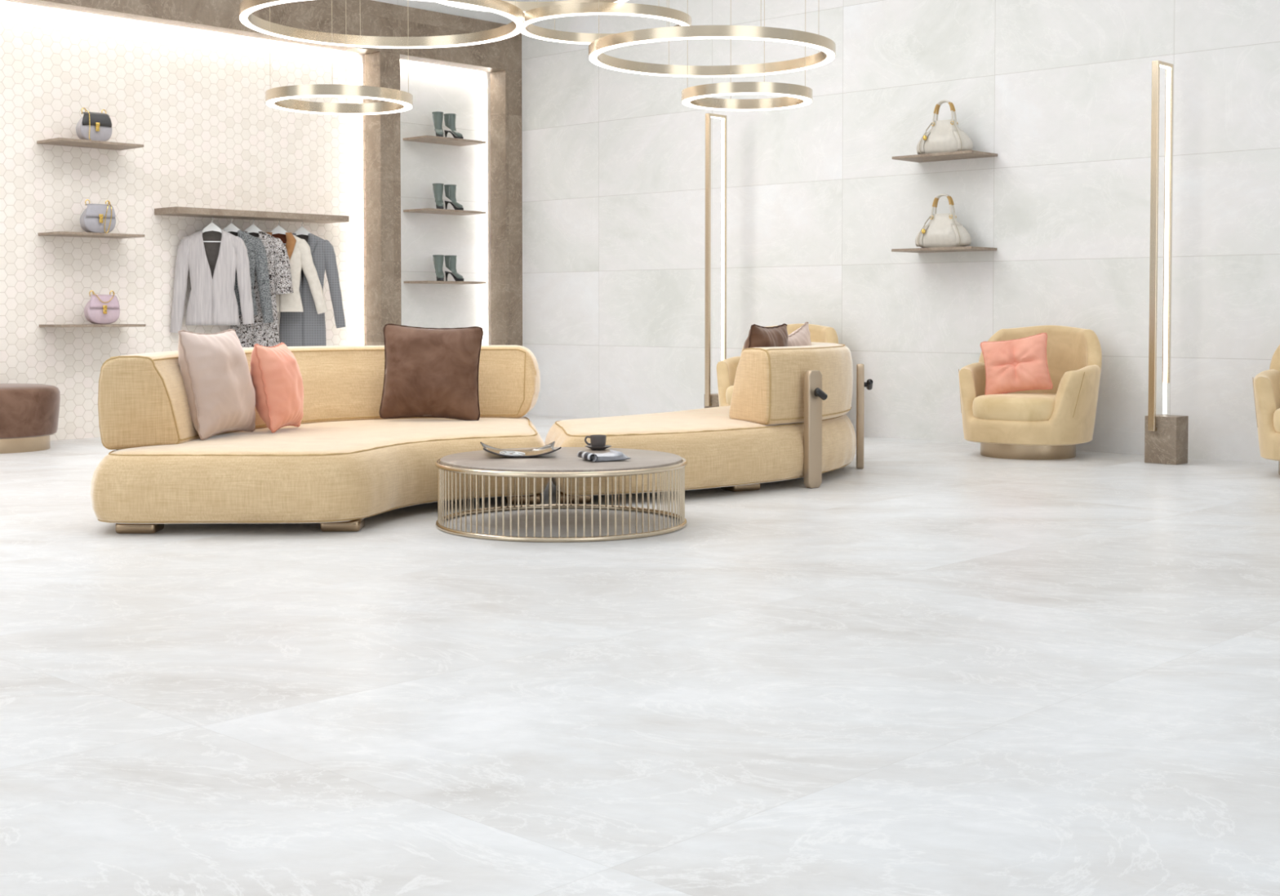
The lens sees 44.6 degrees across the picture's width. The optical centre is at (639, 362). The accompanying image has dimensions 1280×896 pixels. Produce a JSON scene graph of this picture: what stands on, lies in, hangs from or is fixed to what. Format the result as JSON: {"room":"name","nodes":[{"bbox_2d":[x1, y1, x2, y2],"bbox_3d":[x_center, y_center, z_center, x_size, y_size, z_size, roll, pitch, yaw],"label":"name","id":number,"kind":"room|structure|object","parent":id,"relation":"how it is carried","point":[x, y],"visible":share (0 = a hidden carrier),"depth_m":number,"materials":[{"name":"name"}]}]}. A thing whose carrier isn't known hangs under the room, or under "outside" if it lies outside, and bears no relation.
{"room":"shop","nodes":[
{"label":"shop","id":0,"kind":"room"},
{"bbox_2d":[0,0,366,440],"bbox_3d":[-5.433,-1.449,8.930,0.120,4.045,9.503,2,3,43],"label":"wall","id":1,"kind":"structure","parent":0,"point":[194,100],"depth_m":10.89,"materials":[{"name":"tile"}]},
{"bbox_2d":[36,137,143,150],"bbox_3d":[-3.684,-1.464,10.466,0.314,0.017,0.602,2,3,43],"label":"wall shelf","id":2,"kind":"object","parent":1,"relation":"attached to","point":[56,141],"visible":1,"depth_m":10.42,"materials":[{"name":"wood"}]},
{"bbox_2d":[75,107,111,141],"bbox_3d":[-3.650,-1.587,10.443,0.220,0.227,0.120,-2,2,-40],"label":"handbag","id":3,"kind":"object","parent":2,"relation":"on","point":[97,126],"visible":0.96,"depth_m":10.41,"materials":[{"name":"black leather"}]},
{"bbox_2d":[37,231,144,238],"bbox_3d":[-3.684,-0.856,10.486,0.314,0.017,0.602,2,3,43],"label":"wall shelf","id":4,"kind":"object","parent":1,"relation":"attached to","point":[78,234],"visible":1,"depth_m":10.38,"materials":[{"name":"wood"}]},
{"bbox_2d":[80,199,115,233],"bbox_3d":[-3.636,-0.979,10.477,0.220,0.227,0.120,-1,2,-38],"label":"handbag","id":5,"kind":"object","parent":4,"relation":"on","point":[96,218],"visible":1,"depth_m":10.44,"materials":[{"name":"grey leather"}]},
{"bbox_2d":[39,324,146,327],"bbox_3d":[-3.684,-0.248,10.506,0.314,0.017,0.602,2,3,43],"label":"wall shelf","id":6,"kind":"object","parent":1,"relation":"attached to","point":[64,325],"visible":1,"depth_m":10.40,"materials":[{"name":"wood"}]},
{"bbox_2d":[84,290,119,324],"bbox_3d":[-3.621,-0.371,10.513,0.220,0.227,0.120,-1,2,-36],"label":"handbag","id":7,"kind":"object","parent":6,"relation":"on","point":[100,308],"visible":1,"depth_m":10.48,"materials":[{"name":"pink leather"}]},
{"bbox_2d":[154,206,349,223],"bbox_3d":[-2.813,-1.075,11.412,0.299,0.045,1.453,2,3,43],"label":"shelf","id":8,"kind":"object","parent":1,"relation":"attached to","point":[176,211],"visible":1,"depth_m":11.27,"materials":[{"name":"wood"}]},
{"bbox_2d":[202,216,230,242],"bbox_3d":[-3.049,-0.950,11.121,0.291,0.187,0.030,0,2,-13],"label":"clothes hanger","id":9,"kind":"object","parent":8,"relation":"hanging from","point":[211,227],"visible":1,"depth_m":11.11,"materials":[{"name":"white paint"}]},
{"bbox_2d":[169,229,254,333],"bbox_3d":[-3.054,-0.577,11.129,0.586,0.741,0.090,0,2,-14],"label":"jacket","id":10,"kind":"object","parent":9,"relation":"hanging from","point":[212,267],"visible":1,"depth_m":11.10,"materials":[{"name":"grey fabric"}]},
{"bbox_2d":[222,217,248,234],"bbox_3d":[-2.942,-0.954,11.234,0.291,0.187,0.030,0,2,-13],"label":"clothes hanger","id":11,"kind":"object","parent":8,"relation":"hanging from","point":[230,228],"visible":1,"depth_m":11.22,"materials":[{"name":"white paint"}]},
{"bbox_2d":[223,230,273,323],"bbox_3d":[-2.925,-0.616,11.242,0.552,0.670,0.100,0,2,-13],"label":"jacket","id":12,"kind":"object","parent":11,"relation":"hanging from","point":[256,253],"visible":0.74,"depth_m":11.27,"materials":[{"name":"grey fabric"}]},
{"bbox_2d":[244,218,270,235],"bbox_3d":[-2.818,-0.958,11.365,0.291,0.187,0.030,0,2,-13],"label":"clothes hanger","id":13,"kind":"object","parent":8,"relation":"hanging from","point":[252,228],"visible":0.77,"depth_m":11.36,"materials":[{"name":"white paint"}]},
{"bbox_2d":[230,231,293,347],"bbox_3d":[-2.810,-0.516,11.379,0.554,0.878,0.099,0,2,-13],"label":"dress","id":14,"kind":"object","parent":13,"relation":"hanging from","point":[267,335],"visible":0.54,"depth_m":11.37,"materials":[{"name":"multicoloured fabric"}]},
{"bbox_2d":[269,219,287,244],"bbox_3d":[-2.668,-0.963,11.524,0.291,0.187,0.030,0,2,-13],"label":"clothes hanger","id":15,"kind":"object","parent":8,"relation":"hanging from","point":[278,229],"visible":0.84,"depth_m":11.51,"materials":[{"name":"white paint"}]},
{"bbox_2d":[266,232,327,314],"bbox_3d":[-2.620,-0.658,11.538,0.607,0.605,0.101,0,2,-13],"label":"blazer","id":16,"kind":"object","parent":15,"relation":"hanging from","point":[299,251],"visible":0.52,"depth_m":11.54,"materials":[{"name":"beige fabric"}]},
{"bbox_2d":[293,221,310,235],"bbox_3d":[-2.528,-0.968,11.671,0.291,0.187,0.030,0,2,-13],"label":"clothes hanger","id":17,"kind":"object","parent":8,"relation":"hanging from","point":[301,231],"visible":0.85,"depth_m":11.66,"materials":[{"name":"white paint"}]},
{"bbox_2d":[279,233,346,346],"bbox_3d":[-2.500,-0.534,11.685,0.580,0.862,0.101,0,2,-13],"label":"coat","id":18,"kind":"object","parent":17,"relation":"hanging from","point":[307,327],"visible":0.58,"depth_m":11.67,"materials":[{"name":"fabric"}]},
{"bbox_2d":[364,51,401,345],"bbox_3d":[-2.014,-0.972,12.244,0.196,2.877,0.195,2,3,43],"label":"column","id":19,"kind":"structure","parent":1,"relation":"attached to","point":[382,69],"depth_m":12.16,"materials":[{"name":"brown stone"}]},
{"bbox_2d":[371,0,514,24],"bbox_3d":[-4.835,-3.090,9.258,0.104,0.787,10.878,2,3,43],"label":"wall","id":20,"kind":"structure","parent":0,"point":[428,6],"depth_m":12.70,"materials":[{"name":"stone"}]},
{"bbox_2d":[0,0,521,72],"bbox_3d":[-4.801,-2.505,9.245,0.196,0.381,10.878,2,3,43],"label":"trim","id":21,"kind":"structure","parent":20,"relation":"attached to","point":[376,19],"depth_m":11.79,"materials":[{"name":"brown stone"}]},
{"bbox_2d":[400,59,490,345],"bbox_3d":[-1.697,-1.577,12.881,0.118,4.045,1.374,2,3,43],"label":"wall niche","id":22,"kind":"object","parent":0,"point":[464,93],"visible":0.22,"depth_m":12.90,"materials":[{"name":"paint"}]},
{"bbox_2d":[403,135,486,146],"bbox_3d":[-1.586,-1.800,12.677,0.314,0.017,0.613,2,3,43],"label":"wall shelf","id":23,"kind":"object","parent":22,"relation":"attached to","point":[424,139],"visible":1,"depth_m":12.62,"materials":[{"name":"wood"}]},
{"bbox_2d":[431,111,444,137],"bbox_3d":[-1.622,-1.912,12.569,0.092,0.212,0.184,-1,2,-18],"label":"boot","id":24,"kind":"object","parent":23,"relation":"on","point":[437,117],"visible":0.93,"depth_m":12.55,"materials":[{"name":"green leather"}]},
{"bbox_2d":[443,113,463,138],"bbox_3d":[-1.517,-1.916,12.697,0.184,0.212,0.092,1,2,32],"label":"boot","id":25,"kind":"object","parent":23,"relation":"on","point":[450,119],"visible":0.95,"depth_m":12.68,"materials":[{"name":"green leather"}]},
{"bbox_2d":[403,208,486,215],"bbox_3d":[-1.586,-1.226,12.695,0.314,0.017,0.613,2,3,43],"label":"wall shelf","id":26,"kind":"object","parent":22,"relation":"attached to","point":[428,211],"visible":1,"depth_m":12.63,"materials":[{"name":"wood"}]},
{"bbox_2d":[432,183,444,208],"bbox_3d":[-1.622,-1.337,12.587,0.092,0.212,0.184,-1,2,-18],"label":"boot","id":27,"kind":"object","parent":26,"relation":"on","point":[437,188],"visible":0.98,"depth_m":12.57,"materials":[{"name":"green leather"}]},
{"bbox_2d":[444,184,463,210],"bbox_3d":[-1.517,-1.341,12.716,0.184,0.212,0.092,1,2,32],"label":"boot","id":28,"kind":"object","parent":26,"relation":"on","point":[450,190],"visible":0.99,"depth_m":12.70,"materials":[{"name":"green leather"}]},
{"bbox_2d":[403,280,486,284],"bbox_3d":[-1.586,-0.651,12.714,0.314,0.017,0.613,2,3,43],"label":"wall shelf","id":29,"kind":"object","parent":22,"relation":"attached to","point":[410,282],"visible":1,"depth_m":12.58,"materials":[{"name":"wood"}]},
{"bbox_2d":[432,254,444,280],"bbox_3d":[-1.622,-0.763,12.606,0.092,0.212,0.184,-1,2,-18],"label":"boot","id":30,"kind":"object","parent":29,"relation":"on","point":[438,260],"visible":0.99,"depth_m":12.59,"materials":[{"name":"green leather"}]},
{"bbox_2d":[444,255,463,281],"bbox_3d":[-1.517,-0.767,12.735,0.184,0.212,0.092,1,2,32],"label":"boot","id":31,"kind":"object","parent":29,"relation":"on","point":[450,260],"visible":0.98,"depth_m":12.71,"materials":[{"name":"green leather"}]},
{"bbox_2d":[0,413,1279,895],"bbox_3d":[-0.131,0.751,4.690,17.279,0.078,17.279,2,3,43],"label":"floor","id":32,"kind":"structure","parent":0,"point":[927,668],"depth_m":3.51,"materials":[{"name":"stone"}]},
{"bbox_2d":[0,383,60,453],"bbox_3d":[-4.037,0.343,9.779,0.762,0.408,0.761,0,2,0],"label":"ottoman","id":33,"kind":"object","parent":32,"relation":"on","point":[29,412],"visible":1,"depth_m":9.57,"materials":[{"name":"brown leather"}]},
{"bbox_2d":[90,345,548,533],"bbox_3d":[-1.315,0.287,7.193,1.898,0.688,2.459,0,2,0],"label":"curved sofa","id":34,"kind":"object","parent":32,"relation":"on","point":[345,464],"visible":0.72,"depth_m":6.29,"materials":[{"name":"beige fabric"}]},
{"bbox_2d":[177,328,255,439],"bbox_3d":[-1.838,0.087,6.787,0.232,0.463,0.515,0,2,9],"label":"cushion","id":35,"kind":"object","parent":34,"relation":"on","point":[220,389],"visible":0.97,"depth_m":6.63,"materials":[{"name":"fabric"}]},
{"bbox_2d":[249,342,303,432],"bbox_3d":[-1.650,0.110,7.104,0.213,0.397,0.389,0,2,7],"label":"cushion","id":36,"kind":"object","parent":34,"relation":"on","point":[275,373],"visible":0.98,"depth_m":6.96,"materials":[{"name":"pink fabric"}]},
{"bbox_2d":[379,323,483,421],"bbox_3d":[-1.040,0.050,7.781,0.497,0.488,0.214,0,2,3],"label":"cushion","id":37,"kind":"object","parent":34,"relation":"on","point":[429,372],"visible":1,"depth_m":7.72,"materials":[{"name":"brown fabric"}]},
{"bbox_2d":[435,447,687,542],"bbox_3d":[-0.318,0.522,6.343,1.022,0.272,1.022,0,2,0],"label":"coffee table","id":38,"kind":"object","parent":32,"relation":"on","point":[564,463],"visible":0.94,"depth_m":6.06,"materials":[{"name":"stone"}]},
{"bbox_2d":[480,440,561,457],"bbox_3d":[-0.495,0.360,6.432,0.316,0.046,0.300,0,2,-8],"label":"serving dish","id":39,"kind":"object","parent":38,"relation":"on","point":[548,449],"visible":1,"depth_m":6.47,"materials":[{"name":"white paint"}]},
{"bbox_2d":[585,444,611,450],"bbox_3d":[-0.179,0.366,6.691,0.115,0.016,0.115,0,2,0],"label":"saucer","id":40,"kind":"object","parent":38,"relation":"on","point":[588,446],"visible":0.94,"depth_m":6.66,"materials":[{"name":"grey ceramic"}]},
{"bbox_2d":[584,435,606,447],"bbox_3d":[-0.185,0.340,6.695,0.085,0.054,0.070,1,2,34],"label":"cup","id":41,"kind":"object","parent":40,"relation":"on","point":[596,441],"visible":0.98,"depth_m":6.67,"materials":[{"name":"grey ceramic"}]},
{"bbox_2d":[577,449,631,462],"bbox_3d":[-0.144,0.371,6.221,0.173,0.034,0.149,-1,2,-22],"label":"magazine","id":42,"kind":"object","parent":38,"relation":"on","point":[614,455],"visible":1,"depth_m":6.18,"materials":[{"name":"paper"}]},
{"bbox_2d":[544,342,872,503],"bbox_3d":[0.419,0.259,8.058,1.328,0.688,2.710,1,2,38],"label":"curved sofa","id":43,"kind":"object","parent":32,"relation":"on","point":[786,418],"visible":0.88,"depth_m":7.58,"materials":[{"name":"beige fabric"}]},
{"bbox_2d":[742,324,787,349],"bbox_3d":[0.650,0.034,8.230,0.202,0.475,0.470,1,2,25],"label":"cushion","id":44,"kind":"object","parent":43,"relation":"on","point":[758,336],"visible":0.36,"depth_m":8.08,"materials":[{"name":"brown fabric"}]},
{"bbox_2d":[787,321,811,346],"bbox_3d":[0.853,0.031,8.645,0.183,0.510,0.477,1,2,21],"label":"cushion","id":45,"kind":"object","parent":43,"relation":"on","point":[801,336],"visible":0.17,"depth_m":8.58,"materials":[{"name":"fabric"}]},
{"bbox_2d":[704,113,726,408],"bbox_3d":[0.574,-0.639,11.201,0.188,2.278,0.194,2,3,43],"label":"floor lamp","id":46,"kind":"object","parent":32,"relation":"on","point":[710,400],"visible":0.73,"depth_m":11.21,"materials":[{"name":"gold metal"}]},
{"bbox_2d":[720,118,724,360],"bbox_3d":[0.597,-0.770,11.278,0.020,1.982,0.006,2,3,43],"label":"diffuser","id":47,"kind":"object","parent":46,"relation":"attached to","point":[722,120],"depth_m":11.27,"materials":[{"name":"white plastic"}]},
{"bbox_2d":[716,323,838,406],"bbox_3d":[0.947,0.125,10.724,0.804,0.782,0.750,1,2,36],"label":"armchair","id":48,"kind":"object","parent":32,"relation":"on","point":[726,368],"visible":0.15,"depth_m":10.72,"materials":[{"name":"beige fabric"}]},
{"bbox_2d":[725,385,733,404],"bbox_3d":[0.914,0.219,10.681,0.552,0.153,0.635,1,2,36],"label":"seat cushion","id":49,"kind":"object","parent":48,"relation":"on","point":[729,388],"depth_m":10.56,"materials":[{"name":"beige fabric"}]},
{"bbox_2d":[958,324,1102,459],"bbox_3d":[2.345,0.169,9.389,0.804,0.782,0.750,1,2,36],"label":"armchair","id":50,"kind":"object","parent":32,"relation":"on","point":[1028,424],"visible":0.94,"depth_m":9.16,"materials":[{"name":"beige fabric"}]},
{"bbox_2d":[972,392,1056,421],"bbox_3d":[2.312,0.262,9.347,0.552,0.153,0.635,1,2,36],"label":"seat cushion","id":51,"kind":"object","parent":50,"relation":"on","point":[1011,406],"depth_m":9.09,"materials":[{"name":"beige fabric"}]},
{"bbox_2d":[980,333,1053,395],"bbox_3d":[2.258,0.018,9.367,0.449,0.394,0.183,1,2,24],"label":"cushion","id":52,"kind":"object","parent":50,"relation":"on","point":[1012,366],"visible":1,"depth_m":9.32,"materials":[{"name":"pink fabric"}]},
{"bbox_2d":[1144,60,1188,465],"bbox_3d":[2.997,-0.563,8.870,0.189,2.278,0.194,2,3,43],"label":"floor lamp","id":53,"kind":"object","parent":32,"relation":"on","point":[1166,436],"visible":1,"depth_m":8.85,"materials":[{"name":"gold metal"}]},
{"bbox_2d":[1160,65,1169,69],"bbox_3d":[2.969,-1.679,8.861,0.020,0.006,0.142,2,3,43],"label":"diffuser","id":54,"kind":"object","parent":53,"relation":"attached to","point":[1167,67],"depth_m":8.87,"materials":[{"name":"white plastic"}]},
{"bbox_2d":[1162,67,1170,413],"bbox_3d":[3.020,-0.694,8.947,0.020,1.982,0.006,2,3,43],"label":"diffuser","id":55,"kind":"object","parent":53,"relation":"attached to","point":[1166,242],"depth_m":8.95,"materials":[{"name":"white"}]},
{"bbox_2d":[1252,344,1279,475],"bbox_3d":[3.673,0.207,8.211,0.804,0.782,0.750,1,2,38],"label":"armchair","id":56,"kind":"object","parent":32,"relation":"on","point":[1266,384],"visible":1,"depth_m":8.20,"materials":[{"name":"beige fabric"}]},
{"bbox_2d":[1273,408,1279,433],"bbox_3d":[3.638,0.300,8.170,0.552,0.153,0.635,1,2,38],"label":"seat cushion","id":57,"kind":"object","parent":56,"relation":"on","point":[1276,411],"depth_m":8.11,"materials":[{"name":"beige fabric"}]},
{"bbox_2d":[514,0,1279,463],"bbox_3d":[3.025,-1.466,9.446,11.938,4.045,0.121,2,3,43],"label":"wall","id":58,"kind":"structure","parent":0,"point":[819,202],"depth_m":10.50,"materials":[{"name":"tile"}]},
{"bbox_2d":[489,70,522,346],"bbox_3d":[-1.128,-1.003,13.181,0.196,2.877,0.185,2,3,43],"label":"column","id":59,"kind":"structure","parent":58,"relation":"attached to","point":[505,86],"depth_m":13.10,"materials":[{"name":"brown stone"}]},
{"bbox_2d":[891,246,996,253],"bbox_3d":[1.978,-0.734,10.162,0.602,0.017,0.314,2,3,43],"label":"wall shelf","id":60,"kind":"object","parent":58,"relation":"attached to","point":[959,248],"visible":1,"depth_m":10.05,"materials":[{"name":"wood"}]},
{"bbox_2d":[915,193,971,248],"bbox_3d":[1.967,-0.920,10.143,0.385,0.353,0.166,1,2,34],"label":"tote bag","id":61,"kind":"object","parent":60,"relation":"on","point":[943,230],"visible":0.99,"depth_m":10.10,"materials":[{"name":"beige leather"}]},
{"bbox_2d":[892,150,997,162],"bbox_3d":[1.978,-1.338,10.142,0.602,0.017,0.314,2,3,43],"label":"wall shelf","id":62,"kind":"object","parent":58,"relation":"attached to","point":[968,154],"visible":1,"depth_m":10.08,"materials":[{"name":"wood"}]},
{"bbox_2d":[915,100,973,154],"bbox_3d":[1.972,-1.524,10.119,0.385,0.353,0.166,1,2,34],"label":"tote bag","id":63,"kind":"object","parent":62,"relation":"on","point":[944,135],"visible":0.98,"depth_m":10.08,"materials":[{"name":"beige leather"}]},
{"bbox_3d":[-0.816,-3.391,5.203,11.938,0.079,11.467,2,3,43],"label":"ceiling","id":64,"kind":"structure","parent":0,"visible":0},
{"bbox_2d":[265,0,413,115],"bbox_3d":[-1.429,-2.321,7.390,0.689,2.202,0.689,0,2,0],"label":"pendant","id":65,"kind":"object","parent":64,"relation":"hanging from","point":[277,98],"visible":1,"depth_m":7.30,"materials":[{"name":"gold metal"}]},
{"bbox_2d":[266,95,412,115],"bbox_3d":[-1.429,-1.223,7.426,0.682,0.006,0.682,0,2,0],"label":"diffuser","id":66,"kind":"object","parent":65,"relation":"attached to","point":[404,103],"depth_m":7.59,"materials":[{"name":"white"}]},
{"bbox_2d":[239,0,524,48],"bbox_3d":[-1.217,-2.512,7.384,1.335,1.819,1.335,0,2,0],"label":"pendant","id":67,"kind":"object","parent":64,"relation":"hanging from","point":[246,7],"visible":1,"depth_m":7.78,"materials":[{"name":"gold metal"}]},
{"bbox_2d":[437,0,628,12],"bbox_3d":[-0.536,-2.587,7.381,1.021,1.670,1.021,0,2,0],"label":"pendant","id":68,"kind":"object","parent":64,"relation":"hanging from","point":[524,6],"visible":0.29,"depth_m":7.86,"materials":[{"name":"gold metal"}]},
{"bbox_2d":[520,0,691,44],"bbox_3d":[-0.181,-2.567,7.932,0.888,1.744,0.888,0,2,0],"label":"pendant","id":69,"kind":"object","parent":64,"relation":"hanging from","point":[676,16],"visible":0.71,"depth_m":7.63,"materials":[{"name":"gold metal"}]},
{"bbox_2d":[520,13,688,44],"bbox_3d":[-0.181,-1.699,7.960,0.881,0.006,0.881,0,2,0],"label":"diffuser","id":70,"kind":"object","parent":69,"relation":"attached to","point":[680,20],"depth_m":7.75,"materials":[{"name":"white plastic"}]},
{"bbox_2d":[588,0,835,77],"bbox_3d":[0.341,-2.432,7.386,1.170,1.980,1.170,0,2,0],"label":"pendant","id":71,"kind":"object","parent":64,"relation":"hanging from","point":[827,46],"visible":1,"depth_m":7.19,"materials":[{"name":"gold metal"}]},
{"bbox_2d":[589,36,835,77],"bbox_3d":[0.341,-1.446,7.418,1.164,0.006,1.164,0,2,0],"label":"diffuser","id":72,"kind":"object","parent":71,"relation":"attached to","point":[828,49],"depth_m":7.61,"materials":[{"name":"white plastic"}]},
{"bbox_2d":[681,0,812,111],"bbox_3d":[0.508,-2.329,7.390,0.622,2.187,0.622,0,2,0],"label":"pendant","id":73,"kind":"object","parent":64,"relation":"hanging from","point":[797,95],"visible":1,"depth_m":7.28,"materials":[{"name":"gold metal"}]},
{"bbox_2d":[682,93,811,111],"bbox_3d":[0.508,-1.239,7.425,0.616,0.006,0.616,0,2,0],"label":"diffuser","id":74,"kind":"object","parent":73,"relation":"attached to","point":[689,100],"depth_m":7.59,"materials":[{"name":"white plastic"}]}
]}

